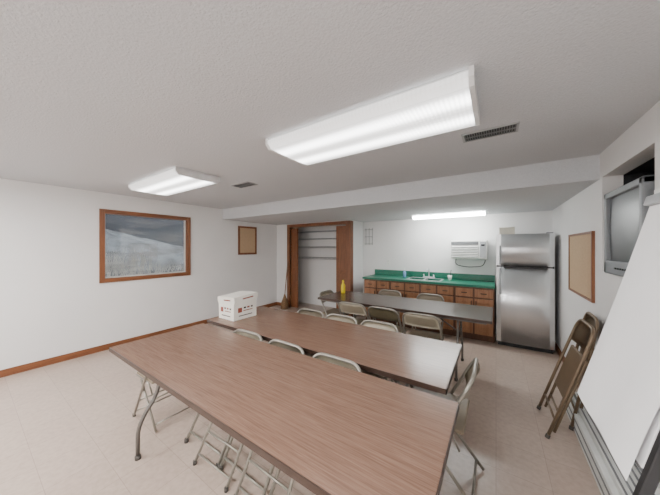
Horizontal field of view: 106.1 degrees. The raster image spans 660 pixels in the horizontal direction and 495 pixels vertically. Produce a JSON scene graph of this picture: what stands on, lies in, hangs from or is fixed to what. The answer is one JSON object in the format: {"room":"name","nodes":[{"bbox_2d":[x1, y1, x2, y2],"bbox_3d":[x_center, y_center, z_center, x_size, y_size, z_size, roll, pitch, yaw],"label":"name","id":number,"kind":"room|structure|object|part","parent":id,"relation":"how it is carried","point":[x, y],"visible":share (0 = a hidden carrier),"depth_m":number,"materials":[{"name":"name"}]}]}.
{"room":"break room","nodes":[
{"label":"break room","id":0,"kind":"room"},
{"bbox_2d":[0,178,276,369],"bbox_3d":[-2.996,0.350,4.172,0.120,2.300,6.800,0,0,34],"label":"wall","id":1,"kind":"structure","parent":0,"point":[53,301],"depth_m":3.47,"materials":[{"name":"paint"}]},
{"bbox_2d":[0,302,276,377],"bbox_3d":[-3.107,1.458,3.885,0.014,0.085,6.200,0,0,34],"label":"baseboard","id":2,"kind":"structure","parent":1,"relation":"attached to","point":[22,368],"depth_m":3.41,"materials":[{"name":"brown wood"}]},
{"bbox_2d":[99,209,190,282],"bbox_3d":[-3.002,-0.022,4.124,0.122,1.075,1.278,0,0,34],"label":"window","id":3,"kind":"structure","parent":1,"relation":"in","point":[187,220],"depth_m":3.99,"materials":[{"name":"brown wood"}]},
{"bbox_2d":[238,226,256,254],"bbox_3d":[-1.891,-0.160,5.694,0.022,0.640,0.500,0,0,34],"label":"cork board","id":4,"kind":"object","parent":1,"relation":"attached to","point":[247,236],"visible":1,"depth_m":5.69,"materials":[{"name":"brown wood"}]},
{"bbox_2d":[0,302,600,494],"bbox_3d":[-0.665,1.550,2.611,5.730,0.100,7.040,0,0,34],"label":"floor","id":5,"kind":"structure","parent":0,"point":[68,427],"depth_m":1.95,"materials":[{"name":"plastic"}]},
{"bbox_2d":[133,372,189,432],"bbox_3d":[-1.480,1.166,2.243,0.410,0.667,0.378,0,0,34],"label":"folding chair","id":6,"kind":"object","parent":5,"relation":"on","point":[143,380],"visible":0.34,"depth_m":2.12,"materials":[{"name":"beige metal"}]},
{"bbox_3d":[-1.490,1.164,2.249,0.379,0.662,0.372,0,0,34],"label":"frame","id":7,"kind":"part","parent":6,"relation":"part of","materials":[{"name":"beige metal"}]},
{"bbox_3d":[-1.594,1.171,2.129,0.289,0.096,0.025,0,0,34],"label":"seat rail","id":8,"kind":"part","parent":6,"relation":"part of","materials":[{"name":"beige metal"}]},
{"bbox_3d":[-1.505,1.117,2.259,0.318,0.019,0.322,0,0,34],"label":"seat","id":9,"kind":"part","parent":6,"relation":"part of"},
{"bbox_3d":[-1.526,1.319,2.084,0.310,0.354,0.018,0,0,34],"label":"leg","id":10,"kind":"part","parent":6,"relation":"part of","materials":[{"name":"beige metal"}]},
{"bbox_2d":[193,422,242,492],"bbox_3d":[-0.683,1.166,1.784,0.378,0.667,0.410,0,0,33],"label":"folding chair","id":11,"kind":"object","parent":5,"relation":"on","point":[229,478],"visible":0.12,"depth_m":1.65,"materials":[{"name":"beige metal"}]},
{"bbox_2d":[184,329,262,466],"bbox_3d":[-0.812,1.112,1.987,0.440,0.776,0.477,0,0,33],"label":"folding chair","id":12,"kind":"object","parent":5,"relation":"on","point":[243,332],"visible":0.21,"depth_m":1.92,"materials":[{"name":"beige metal"}]},
{"bbox_3d":[-0.720,0.818,2.127,0.382,0.145,0.102,0,0,33],"label":"backrest","id":13,"kind":"part","parent":12,"relation":"part of","materials":[{"name":"beige metal"}]},
{"bbox_2d":[218,339,304,494],"bbox_3d":[-0.442,1.112,1.739,0.440,0.776,0.477,0,0,35],"label":"folding chair","id":14,"kind":"object","parent":5,"relation":"on","point":[280,343],"visible":0.27,"depth_m":1.69,"materials":[{"name":"beige metal"}]},
{"bbox_3d":[-0.346,0.818,1.877,0.382,0.145,0.102,0,0,35],"label":"backrest","id":15,"kind":"part","parent":14,"relation":"part of","materials":[{"name":"beige metal"}]},
{"bbox_2d":[234,450,293,494],"bbox_3d":[-0.309,1.166,1.533,0.378,0.667,0.410,0,0,35],"label":"folding chair","id":16,"kind":"object","parent":5,"relation":"on","point":[283,486],"visible":0.04,"depth_m":1.48,"materials":[{"name":"beige metal"}]},
{"bbox_2d":[109,323,458,494],"bbox_3d":[-0.525,1.130,1.552,2.300,0.740,0.730,0,0,34],"label":"folding table","id":17,"kind":"object","parent":5,"relation":"on","point":[333,429],"visible":1,"depth_m":1.16,"materials":[{"name":"brown wood"}]},
{"bbox_3d":[-1.325,1.139,1.814,0.027,0.698,0.162,0,0,34],"label":"leg","id":18,"kind":"part","parent":17,"relation":"part of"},
{"bbox_2d":[281,260,288,308],"bbox_3d":[-1.117,0.899,6.115,0.200,1.201,0.195,0,0,-18],"label":"broom","id":19,"kind":"object","parent":5,"relation":"on","point":[284,304],"visible":1,"depth_m":6.07,"materials":[{"name":"wicker"}]},
{"bbox_3d":[-1.084,0.750,6.156,0.022,0.902,0.127,0,0,39],"label":"handle","id":20,"kind":"part","parent":19,"relation":"part of","materials":[{"name":"brown wood"}]},
{"bbox_2d":[297,308,323,317],"bbox_3d":[-0.328,1.112,2.746,0.440,0.776,0.477,0,0,34],"label":"folding chair","id":21,"kind":"object","parent":5,"relation":"on","point":[317,313],"visible":0.19,"depth_m":2.91,"materials":[{"name":"beige metal"}]},
{"bbox_3d":[-0.234,0.818,2.885,0.382,0.145,0.102,0,0,34],"label":"backrest","id":22,"kind":"part","parent":21,"relation":"part of","materials":[{"name":"beige metal"}]},
{"bbox_2d":[269,352,361,494],"bbox_3d":[-0.064,1.112,1.486,0.440,0.776,0.477,0,0,34],"label":"folding chair","id":23,"kind":"object","parent":5,"relation":"on","point":[327,357],"visible":0.16,"depth_m":1.62,"materials":[{"name":"beige metal"}]},
{"bbox_3d":[0.029,0.818,1.625,0.382,0.145,0.102,0,0,34],"label":"backrest","id":24,"kind":"part","parent":23,"relation":"part of","materials":[{"name":"beige metal"}]},
{"bbox_2d":[305,313,357,356],"bbox_3d":[0.021,1.112,2.512,0.440,0.776,0.477,0,0,34],"label":"folding chair","id":25,"kind":"object","parent":5,"relation":"on","point":[339,317],"visible":0.16,"depth_m":2.67,"materials":[{"name":"beige metal"}]},
{"bbox_3d":[0.115,0.818,2.651,0.382,0.145,0.102,0,0,34],"label":"backrest","id":26,"kind":"part","parent":25,"relation":"part of","materials":[{"name":"beige metal"}]},
{"bbox_3d":[0.013,1.109,2.501,0.433,0.770,0.441,0,0,34],"label":"frame","id":27,"kind":"part","parent":25,"relation":"part of","materials":[{"name":"beige metal"}]},
{"bbox_2d":[319,290,347,315],"bbox_3d":[0.087,1.112,4.057,0.477,0.776,0.440,0,0,34],"label":"folding chair","id":28,"kind":"object","parent":5,"relation":"on","point":[333,310],"visible":0.27,"depth_m":4.05,"materials":[{"name":"beige metal"}]},
{"bbox_3d":[-0.052,0.818,4.150,0.102,0.145,0.382,0,0,34],"label":"backrest","id":29,"kind":"part","parent":28,"relation":"part of","materials":[{"name":"beige metal"}]},
{"bbox_3d":[0.099,1.109,4.049,0.441,0.770,0.433,0,0,34],"label":"frame","id":30,"kind":"part","parent":28,"relation":"part of","materials":[{"name":"beige metal"}]},
{"bbox_3d":[0.116,1.055,4.038,0.370,0.022,0.375,0,0,34],"label":"seat","id":31,"kind":"part","parent":28,"relation":"part of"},
{"bbox_2d":[207,306,461,394],"bbox_3d":[-0.130,1.130,2.277,2.310,0.740,0.740,0,0,34],"label":"folding table","id":32,"kind":"object","parent":5,"relation":"on","point":[429,364],"visible":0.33,"depth_m":1.94,"materials":[{"name":"brown wood"}]},
{"bbox_2d":[218,291,257,320],"bbox_3d":[-1.014,0.630,2.739,0.294,0.260,0.319,0,0,34],"label":"cardboard box","id":33,"kind":"object","parent":32,"relation":"on","point":[239,305],"visible":1,"depth_m":2.64,"materials":[{"name":"white"}]},
{"bbox_3d":[-1.014,0.546,2.739,0.282,0.063,0.308,-3,1,32],"label":"lid","id":34,"kind":"part","parent":33,"relation":"part of","materials":[{"name":"white cardboard"}]},
{"bbox_2d":[338,302,368,324],"bbox_3d":[0.376,1.112,3.437,0.440,0.776,0.477,0,0,32],"label":"folding chair","id":35,"kind":"object","parent":5,"relation":"on","point":[357,309],"visible":0.45,"depth_m":3.28,"materials":[{"name":"beige metal"}]},
{"bbox_3d":[0.288,0.818,3.295,0.382,0.145,0.102,0,0,32],"label":"backrest","id":36,"kind":"part","parent":35,"relation":"part of","materials":[{"name":"beige metal"}]},
{"bbox_3d":[0.394,1.055,3.466,0.375,0.022,0.370,0,0,32],"label":"seat","id":37,"kind":"part","parent":35,"relation":"part of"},
{"bbox_2d":[364,279,391,322],"bbox_3d":[1.079,1.067,5.140,0.553,0.865,0.646,0,0,34],"label":"base cabinet","id":38,"kind":"object","parent":5,"relation":"on","point":[371,286],"visible":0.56,"depth_m":4.92,"materials":[{"name":"brown wood"}]},
{"bbox_3d":[0.809,0.730,4.979,0.246,0.130,0.024,0,0,34],"label":"drawer","id":39,"kind":"part","parent":38,"relation":"part of","materials":[{"name":"brown wood"}]},
{"bbox_3d":[0.810,1.100,4.981,0.246,0.560,0.020,0,0,34],"label":"door","id":40,"kind":"part","parent":38,"relation":"part of","materials":[{"name":"brown wood"}]},
{"bbox_3d":[1.034,0.730,4.829,0.246,0.130,0.024,0,0,34],"label":"drawer","id":41,"kind":"part","parent":38,"relation":"part of","materials":[{"name":"brown wood"}]},
{"bbox_2d":[362,269,494,288],"bbox_3d":[1.768,0.560,4.686,2.245,0.150,0.635,0,0,34],"label":"countertop","id":42,"kind":"structure","parent":38,"relation":"on","point":[465,280],"depth_m":4.62,"materials":[{"name":"green laminate"}]},
{"bbox_2d":[407,268,443,281],"bbox_3d":[1.794,0.515,4.676,0.610,0.238,0.398,0,0,34],"label":"sink","id":43,"kind":"object","parent":42,"relation":"in","point":[424,276],"visible":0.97,"depth_m":4.75,"materials":[{"name":"silver metal"}]},
{"bbox_2d":[407,277,443,281],"bbox_3d":[1.790,0.613,4.668,0.610,0.043,0.380,0,0,34],"label":"basin","id":44,"kind":"object","parent":43,"relation":"in","point":[426,278],"depth_m":4.73,"materials":[{"name":"silver metal"}]},
{"bbox_2d":[423,268,434,277],"bbox_3d":[1.865,0.494,4.727,0.220,0.195,0.233,0,0,34],"label":"faucet","id":45,"kind":"object","parent":42,"relation":"on","point":[424,276],"depth_m":4.80,"materials":[{"name":"silver metal"}]},
{"bbox_2d":[360,319,398,381],"bbox_3d":[0.378,1.112,2.273,0.440,0.776,0.477,0,0,34],"label":"folding chair","id":46,"kind":"object","parent":5,"relation":"on","point":[370,323],"visible":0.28,"depth_m":2.40,"materials":[{"name":"beige metal"}]},
{"bbox_3d":[0.359,1.055,2.244,0.375,0.022,0.370,0,0,34],"label":"seat","id":47,"kind":"part","parent":46,"relation":"part of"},
{"bbox_3d":[0.472,0.818,2.412,0.382,0.145,0.102,0,0,34],"label":"backrest","id":48,"kind":"part","parent":46,"relation":"part of","materials":[{"name":"beige metal"}]},
{"bbox_2d":[372,289,401,325],"bbox_3d":[0.920,1.112,4.071,0.440,0.776,0.477,0,0,34],"label":"folding chair","id":49,"kind":"object","parent":5,"relation":"on","point":[384,291],"visible":0.27,"depth_m":4.21,"materials":[{"name":"beige metal"}]},
{"bbox_3d":[1.013,0.818,4.210,0.382,0.145,0.102,0,0,34],"label":"backrest","id":50,"kind":"part","parent":49,"relation":"part of","materials":[{"name":"beige metal"}]},
{"bbox_2d":[367,306,407,332],"bbox_3d":[0.739,1.112,3.171,0.440,0.776,0.477,0,0,35],"label":"folding chair","id":51,"kind":"object","parent":5,"relation":"on","point":[389,314],"visible":0.48,"depth_m":3.01,"materials":[{"name":"beige metal"}]},
{"bbox_3d":[0.643,0.818,3.033,0.382,0.145,0.102,0,0,35],"label":"backrest","id":52,"kind":"part","parent":51,"relation":"part of","materials":[{"name":"beige metal"}]},
{"bbox_3d":[0.758,1.055,3.199,0.375,0.022,0.370,0,0,35],"label":"seat","id":53,"kind":"part","parent":51,"relation":"part of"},
{"bbox_2d":[318,291,492,381],"bbox_3d":[0.944,1.130,3.472,2.230,0.740,0.740,0,0,34],"label":"folding table","id":54,"kind":"object","parent":5,"relation":"on","point":[439,309],"visible":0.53,"depth_m":3.19,"materials":[{"name":"brown wood"}]},
{"bbox_2d":[341,280,344,292],"bbox_3d":[0.219,0.652,4.138,0.070,0.215,0.070,0,0,34],"label":"bottle","id":55,"kind":"object","parent":54,"relation":"on","point":[342,284],"visible":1,"depth_m":4.11,"materials":[{"name":"yellow plastic"}]},
{"bbox_3d":[1.460,1.139,2.849,0.027,0.698,0.167,0,0,34],"label":"leg","id":56,"kind":"part","parent":54,"relation":"part of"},
{"bbox_3d":[1.716,1.139,3.232,0.027,0.698,0.167,0,0,34],"label":"leg","id":57,"kind":"part","parent":54,"relation":"part of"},
{"bbox_2d":[390,281,420,329],"bbox_3d":[1.541,1.067,4.832,0.553,0.865,0.646,0,0,34],"label":"base cabinet","id":58,"kind":"object","parent":5,"relation":"on","point":[407,289],"visible":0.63,"depth_m":4.58,"materials":[{"name":"brown wood"}]},
{"bbox_3d":[1.270,0.730,4.671,0.246,0.130,0.024,0,0,34],"label":"drawer","id":59,"kind":"part","parent":58,"relation":"part of","materials":[{"name":"brown wood"}]},
{"bbox_3d":[1.271,1.100,4.672,0.246,0.560,0.020,0,0,34],"label":"door","id":60,"kind":"part","parent":58,"relation":"part of","materials":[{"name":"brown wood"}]},
{"bbox_3d":[1.495,0.730,4.520,0.246,0.130,0.024,0,0,34],"label":"drawer","id":61,"kind":"part","parent":58,"relation":"part of","materials":[{"name":"brown wood"}]},
{"bbox_3d":[1.496,1.100,4.522,0.246,0.560,0.020,0,0,34],"label":"door","id":62,"kind":"part","parent":58,"relation":"part of","materials":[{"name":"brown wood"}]},
{"bbox_2d":[402,312,444,340],"bbox_3d":[1.091,1.112,2.887,0.440,0.776,0.477,0,0,32],"label":"folding chair","id":63,"kind":"object","parent":5,"relation":"on","point":[431,322],"visible":0.59,"depth_m":2.76,"materials":[{"name":"beige metal"}]},
{"bbox_3d":[1.002,0.818,2.745,0.382,0.145,0.102,0,0,32],"label":"backrest","id":64,"kind":"part","parent":63,"relation":"part of","materials":[{"name":"beige metal"}]},
{"bbox_3d":[1.109,1.055,2.916,0.375,0.022,0.370,0,0,32],"label":"seat","id":65,"kind":"part","parent":63,"relation":"part of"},
{"bbox_2d":[411,293,443,333],"bbox_3d":[1.460,1.112,3.709,0.440,0.776,0.477,0,0,34],"label":"folding chair","id":66,"kind":"object","parent":5,"relation":"on","point":[425,296],"visible":0.38,"depth_m":3.83,"materials":[{"name":"beige metal"}]},
{"bbox_3d":[1.553,0.818,3.848,0.382,0.145,0.102,0,0,34],"label":"backrest","id":67,"kind":"part","parent":66,"relation":"part of","materials":[{"name":"beige metal"}]},
{"bbox_2d":[420,283,454,335],"bbox_3d":[2.002,1.067,4.523,0.553,0.865,0.646,0,0,34],"label":"base cabinet","id":68,"kind":"object","parent":5,"relation":"on","point":[447,292],"visible":0.38,"depth_m":4.23,"materials":[{"name":"brown wood"}]},
{"bbox_3d":[1.731,0.730,4.362,0.246,0.130,0.024,0,0,34],"label":"drawer","id":69,"kind":"part","parent":68,"relation":"part of","materials":[{"name":"brown wood"}]},
{"bbox_3d":[1.956,0.730,4.211,0.246,0.130,0.024,0,0,34],"label":"drawer","id":70,"kind":"part","parent":68,"relation":"part of","materials":[{"name":"brown wood"}]},
{"bbox_3d":[1.957,1.100,4.213,0.246,0.560,0.020,0,0,34],"label":"door","id":71,"kind":"part","parent":68,"relation":"part of","materials":[{"name":"brown wood"}]},
{"bbox_2d":[413,357,484,494],"bbox_3d":[0.735,1.112,1.638,0.477,0.776,0.440,0,0,34],"label":"folding chair","id":72,"kind":"object","parent":5,"relation":"on","point":[472,370],"visible":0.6,"depth_m":1.58,"materials":[{"name":"beige metal"}]},
{"bbox_3d":[0.706,1.055,1.657,0.370,0.022,0.375,0,0,34],"label":"seat","id":73,"kind":"part","parent":72,"relation":"part of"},
{"bbox_3d":[0.681,1.289,1.454,0.361,0.412,0.021,0,0,34],"label":"leg","id":74,"kind":"part","parent":72,"relation":"part of","materials":[{"name":"beige metal"}]},
{"bbox_3d":[0.603,1.117,1.506,0.336,0.111,0.029,0,0,34],"label":"seat rail","id":75,"kind":"part","parent":72,"relation":"part of","materials":[{"name":"beige metal"}]},
{"bbox_3d":[0.723,1.109,1.646,0.441,0.770,0.433,0,0,34],"label":"frame","id":76,"kind":"part","parent":72,"relation":"part of","materials":[{"name":"beige metal"}]},
{"bbox_3d":[0.885,1.289,1.758,0.361,0.412,0.021,0,0,34],"label":"leg","id":77,"kind":"part","parent":72,"relation":"part of","materials":[{"name":"beige metal"}]},
{"bbox_3d":[0.874,0.818,1.545,0.102,0.145,0.382,0,0,34],"label":"backrest","id":78,"kind":"part","parent":72,"relation":"part of","materials":[{"name":"beige metal"}]},
{"bbox_2d":[455,286,494,342],"bbox_3d":[2.463,1.067,4.214,0.553,0.865,0.646,0,0,34],"label":"base cabinet","id":79,"kind":"object","parent":5,"relation":"on","point":[463,295],"visible":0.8,"depth_m":3.98,"materials":[{"name":"brown wood"}]},
{"bbox_3d":[2.192,0.730,4.053,0.246,0.130,0.024,0,0,34],"label":"drawer","id":80,"kind":"part","parent":79,"relation":"part of","materials":[{"name":"brown wood"}]},
{"bbox_3d":[2.194,1.100,4.055,0.246,0.560,0.020,0,0,34],"label":"door","id":81,"kind":"part","parent":79,"relation":"part of","materials":[{"name":"brown wood"}]},
{"bbox_3d":[2.417,0.730,3.903,0.246,0.130,0.024,0,0,34],"label":"drawer","id":82,"kind":"part","parent":79,"relation":"part of","materials":[{"name":"brown wood"}]},
{"bbox_3d":[2.418,1.100,3.904,0.246,0.560,0.020,0,0,34],"label":"door","id":83,"kind":"part","parent":79,"relation":"part of","materials":[{"name":"brown wood"}]},
{"bbox_2d":[496,232,554,353],"bbox_3d":[2.993,0.642,3.850,0.680,1.715,0.631,0,0,34],"label":"refrigerator","id":84,"kind":"object","parent":5,"relation":"on","point":[525,263],"visible":1,"depth_m":3.62,"materials":[{"name":"grey metal"}]},
{"bbox_3d":[2.590,0.510,3.779,0.022,0.402,0.063,0,0,34],"label":"handle","id":85,"kind":"part","parent":84,"relation":"part of","materials":[{"name":"silver metal"}]},
{"bbox_3d":[2.590,0.115,3.779,0.022,0.292,0.063,0,0,34],"label":"handle","id":86,"kind":"part","parent":84,"relation":"part of","materials":[{"name":"silver metal"}]},
{"bbox_2d":[499,226,514,233],"bbox_3d":[2.787,-0.257,3.911,0.200,0.132,0.140,0,0,34],"label":"carton","id":87,"kind":"object","parent":84,"relation":"on","point":[502,230],"visible":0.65,"depth_m":3.85,"materials":[{"name":"white cardboard"}]},
{"bbox_3d":[2.854,0.302,3.634,0.510,0.011,0.026,0,0,34],"label":"door pull","id":88,"kind":"part","parent":84,"relation":"part of","materials":[{"name":"plastic"}]},
{"bbox_3d":[2.862,0.865,3.655,0.680,1.140,0.060,0,0,34],"label":"fridge door","id":89,"kind":"part","parent":84,"relation":"part of","materials":[{"name":"silver metal"}]},
{"bbox_3d":[2.862,0.037,3.655,0.680,0.475,0.060,0,0,34],"label":"freezer door","id":90,"kind":"part","parent":84,"relation":"part of","materials":[{"name":"silver metal"}]},
{"bbox_3d":[2.854,0.272,3.634,0.510,0.011,0.026,0,0,34],"label":"door pull","id":91,"kind":"part","parent":84,"relation":"part of","materials":[{"name":"plastic"}]},
{"bbox_2d":[536,319,594,438],"bbox_3d":[1.939,1.048,2.050,0.309,0.907,0.440,0,0,33],"label":"folding chair","id":92,"kind":"object","parent":5,"relation":"on","point":[573,367],"visible":1,"depth_m":2.00,"materials":[{"name":"brown metal"}]},
{"bbox_3d":[2.014,1.226,2.218,0.021,0.460,0.021,20,11,31],"label":"leg","id":93,"kind":"part","parent":92,"relation":"part of","materials":[{"name":"brown metal"}]},
{"bbox_3d":[1.817,1.228,1.910,0.021,0.460,0.021,20,11,31],"label":"leg","id":94,"kind":"part","parent":92,"relation":"part of","materials":[{"name":"brown metal"}]},
{"bbox_3d":[1.965,1.026,2.031,0.022,0.380,0.375,20,11,31],"label":"seat","id":95,"kind":"part","parent":92,"relation":"part of","materials":[{"name":"brown metal"}]},
{"bbox_3d":[2.032,0.711,1.985,0.028,0.190,0.382,20,11,31],"label":"backrest","id":96,"kind":"part","parent":92,"relation":"part of","materials":[{"name":"brown metal"}]},
{"bbox_2d":[561,312,598,430],"bbox_3d":[2.171,1.034,2.153,0.201,0.932,0.440,0,0,36],"label":"folding chair","id":97,"kind":"object","parent":5,"relation":"on","point":[589,317],"visible":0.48,"depth_m":2.02,"materials":[{"name":"brown metal"}]},
{"bbox_3d":[2.195,1.008,2.139,0.022,0.380,0.375,12,7,35],"label":"seat","id":98,"kind":"part","parent":97,"relation":"part of","materials":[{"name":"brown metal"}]},
{"bbox_3d":[2.231,0.686,2.116,0.028,0.190,0.382,12,7,35],"label":"backrest","id":99,"kind":"part","parent":97,"relation":"part of","materials":[{"name":"brown metal"}]},
{"bbox_2d":[578,192,659,494],"bbox_3d":[0.967,0.651,0.772,0.268,1.698,0.600,0,0,34],"label":"flip chart","id":100,"kind":"object","parent":5,"relation":"on","point":[619,388],"visible":1,"depth_m":0.78,"materials":[{"name":"white paper"}]},
{"bbox_3d":[0.836,0.319,0.576,0.022,1.060,0.022,16,9,33],"label":"rail","id":101,"kind":"part","parent":100,"relation":"part of","materials":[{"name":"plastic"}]},
{"bbox_2d":[277,220,362,316],"bbox_3d":[-0.311,0.458,6.105,2.190,2.085,0.600,0,0,34],"label":"wall","id":102,"kind":"structure","parent":0,"point":[357,226],"depth_m":6.21,"materials":[{"name":"paint"}]},
{"bbox_2d":[298,257,335,259],"bbox_3d":[-0.104,0.264,6.082,1.620,0.036,0.327,0,0,34],"label":"wire shelf","id":103,"kind":"object","parent":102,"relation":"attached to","point":[298,257],"visible":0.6,"depth_m":6.14,"materials":[{"name":"silver metal"}]},
{"bbox_2d":[298,246,335,247],"bbox_3d":[-0.104,-0.006,6.082,1.620,0.036,0.327,0,0,34],"label":"wire shelf","id":104,"kind":"object","parent":102,"relation":"attached to","point":[325,246],"visible":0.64,"depth_m":5.94,"materials":[{"name":"silver metal"}]},
{"bbox_2d":[301,230,335,232],"bbox_3d":[-0.104,-0.386,6.082,1.620,0.036,0.327,0,0,34],"label":"wire shelf","id":105,"kind":"object","parent":102,"relation":"attached to","point":[326,230],"visible":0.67,"depth_m":6.12,"materials":[{"name":"silver metal"}]},
{"bbox_2d":[303,238,335,239],"bbox_3d":[-0.104,-0.206,6.082,1.620,0.036,0.327,0,0,34],"label":"wire shelf","id":106,"kind":"object","parent":102,"relation":"attached to","point":[310,238],"visible":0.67,"depth_m":6.00,"materials":[{"name":"silver metal"}]},
{"bbox_2d":[287,221,352,316],"bbox_3d":[-0.291,0.465,5.785,1.820,2.070,0.130,0,0,34],"label":"door frame","id":107,"kind":"structure","parent":102,"relation":"in","point":[349,224],"depth_m":5.30,"materials":[{"name":"brown wood"}]},
{"bbox_2d":[291,228,297,307],"bbox_3d":[-0.882,0.505,6.175,0.215,1.960,0.039,0,0,34],"label":"closet door","id":108,"kind":"structure","parent":107,"relation":"attached to","point":[294,232],"depth_m":6.16,"materials":[{"name":"brown wood"}]},
{"bbox_3d":[-0.879,0.505,6.178,0.215,1.960,0.030,0,0,34],"label":"door panel","id":109,"kind":"part","parent":108,"relation":"part of","materials":[{"name":"brown wood"}]},
{"bbox_2d":[336,225,345,308],"bbox_3d":[0.257,0.505,5.412,0.265,1.960,0.039,0,0,34],"label":"closet door","id":110,"kind":"structure","parent":107,"relation":"attached to","point":[340,230],"depth_m":5.42,"materials":[{"name":"brown wood"}]},
{"bbox_3d":[0.259,0.505,5.416,0.265,1.960,0.030,0,0,34],"label":"door panel","id":111,"kind":"part","parent":110,"relation":"part of","materials":[{"name":"brown wood"}]},
{"bbox_2d":[0,0,659,224],"bbox_3d":[-0.665,-0.752,2.611,5.730,0.335,7.040,0,0,34],"label":"ceiling","id":112,"kind":"structure","parent":0,"point":[105,96],"depth_m":1.26,"materials":[{"name":"paint"}]},
{"bbox_2d":[128,166,220,195],"bbox_3d":[-1.894,-0.761,2.977,1.237,0.078,0.476,0,0,34],"label":"ceiling light","id":113,"kind":"object","parent":112,"relation":"attached to","point":[175,180],"visible":1,"depth_m":2.80,"materials":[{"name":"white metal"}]},
{"bbox_3d":[-1.894,-0.788,2.977,1.237,0.024,0.451,0,0,34],"label":"mounting plate","id":114,"kind":"part","parent":113,"relation":"part of","materials":[{"name":"white metal"}]},
{"bbox_2d":[231,182,257,187],"bbox_3d":[-1.095,-0.795,3.164,0.330,0.010,0.154,0,0,34],"label":"ceiling vent","id":115,"kind":"object","parent":112,"relation":"in","point":[244,184],"visible":1,"depth_m":3.16,"materials":[{"name":"silver metal"}]},
{"bbox_2d":[265,65,479,165],"bbox_3d":[0.215,-0.761,1.661,1.330,0.078,0.496,0,0,34],"label":"ceiling light","id":116,"kind":"object","parent":112,"relation":"attached to","point":[449,103],"visible":1,"depth_m":1.47,"materials":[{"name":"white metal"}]},
{"bbox_3d":[0.215,-0.788,1.661,1.330,0.024,0.470,0,0,34],"label":"mounting plate","id":117,"kind":"part","parent":116,"relation":"part of","materials":[{"name":"white metal"}]},
{"bbox_2d":[411,211,486,219],"bbox_3d":[2.036,-0.551,4.317,1.180,0.068,0.142,0,0,34],"label":"ceiling light","id":118,"kind":"object","parent":112,"relation":"attached to","point":[476,213],"visible":0.97,"depth_m":4.23,"materials":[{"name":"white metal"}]},
{"bbox_3d":[2.036,-0.573,4.317,1.180,0.024,0.120,0,0,34],"label":"mounting plate","id":119,"kind":"part","parent":118,"relation":"part of","materials":[{"name":"white metal"}]},
{"bbox_2d":[461,121,519,142],"bbox_3d":[1.107,-0.795,1.726,0.330,0.010,0.154,0,0,34],"label":"ceiling vent","id":120,"kind":"object","parent":112,"relation":"in","point":[509,128],"visible":1,"depth_m":1.72,"materials":[{"name":"silver metal"}]},
{"bbox_2d":[298,210,552,333],"bbox_3d":[1.260,0.458,5.486,5.730,2.085,0.120,0,0,34],"label":"wall","id":121,"kind":"structure","parent":0,"point":[409,244],"depth_m":5.12,"materials":[{"name":"paint"}]},
{"bbox_2d":[375,269,494,281],"bbox_3d":[1.939,0.541,4.941,2.245,0.112,0.020,0,0,34],"label":"backsplash","id":122,"kind":"structure","parent":121,"relation":"attached to","point":[476,277],"depth_m":4.80,"materials":[{"name":"green laminate"}]},
{"bbox_2d":[451,240,487,266],"bbox_3d":[2.477,0.116,4.420,0.560,0.491,0.299,0,0,34],"label":"air conditioner","id":123,"kind":"object","parent":121,"relation":"attached to","point":[460,249],"visible":1,"depth_m":4.30,"materials":[{"name":"white plastic"}]},
{"bbox_3d":[2.353,0.080,4.342,0.420,0.200,0.008,0,0,34],"label":"grille frame","id":124,"kind":"part","parent":123,"relation":"part of","materials":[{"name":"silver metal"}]},
{"bbox_3d":[2.582,0.035,4.189,0.090,0.270,0.008,0,0,34],"label":"control panel","id":125,"kind":"part","parent":123,"relation":"part of","materials":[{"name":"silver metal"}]},
{"bbox_2d":[553,101,659,488],"bbox_3d":[1.666,0.350,1.051,0.120,2.300,6.800,0,0,34],"label":"wall","id":126,"kind":"structure","parent":0,"point":[640,143],"depth_m":2.13,"materials":[{"name":"paint"}]},
{"bbox_2d":[555,342,578,388],"bbox_3d":[2.923,1.458,3.049,0.014,0.085,2.080,0,0,34],"label":"baseboard","id":127,"kind":"structure","parent":126,"relation":"attached to","point":[558,350],"depth_m":3.47,"materials":[{"name":"brown wood"}]},
{"bbox_2d":[568,231,594,302],"bbox_3d":[2.617,0.175,2.599,0.022,0.650,0.870,0,0,34],"label":"cork board","id":128,"kind":"object","parent":126,"relation":"attached to","point":[581,246],"visible":1,"depth_m":2.50,"materials":[{"name":"brown wood"}]},
{"bbox_2d":[566,392,659,494],"bbox_3d":[1.026,1.401,0.396,0.214,0.197,4.400,0,0,34],"label":"baseboard heater","id":129,"kind":"object","parent":126,"relation":"attached to","point":[609,479],"visible":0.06,"depth_m":1.58,"materials":[{"name":"white metal"}]},
{"bbox_2d":[623,157,654,184],"bbox_3d":[2.365,-0.195,1.528,0.510,0.850,0.890,0,0,34],"label":"window","id":130,"kind":"structure","parent":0,"point":[647,168],"depth_m":1.93,"materials":[{"name":"plastic"}]},
{"bbox_2d":[604,175,654,276],"bbox_3d":[2.187,-0.110,1.581,0.465,0.620,0.620,0,0,34],"label":"television","id":131,"kind":"object","parent":130,"relation":"in","point":[625,213],"visible":0.73,"depth_m":1.69,"materials":[{"name":"grey plastic"}]},
{"label":"outside","id":132,"kind":"structure","parent":0,"visible":0},
{"bbox_2d":[105,214,183,246],"bbox_3d":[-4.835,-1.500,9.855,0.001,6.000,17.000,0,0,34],"label":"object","id":133,"kind":"structure","parent":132,"point":[167,231],"depth_m":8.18,"materials":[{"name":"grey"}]},
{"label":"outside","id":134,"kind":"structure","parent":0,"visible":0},
{"bbox_2d":[105,229,183,276],"bbox_3d":[-3.538,-0.325,6.580,3.000,1.702,9.000,0,0,34],"label":"snowy ground","id":135,"kind":"structure","parent":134,"point":[163,253],"depth_m":5.14,"materials":[{"name":"snow"}]},
{"bbox_2d":[105,246,180,276],"bbox_3d":[-3.220,0.224,4.534,0.364,0.553,1.773,0,0,34],"label":"dry grass","id":136,"kind":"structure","parent":135,"relation":"on","point":[133,266],"depth_m":4.18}
]}

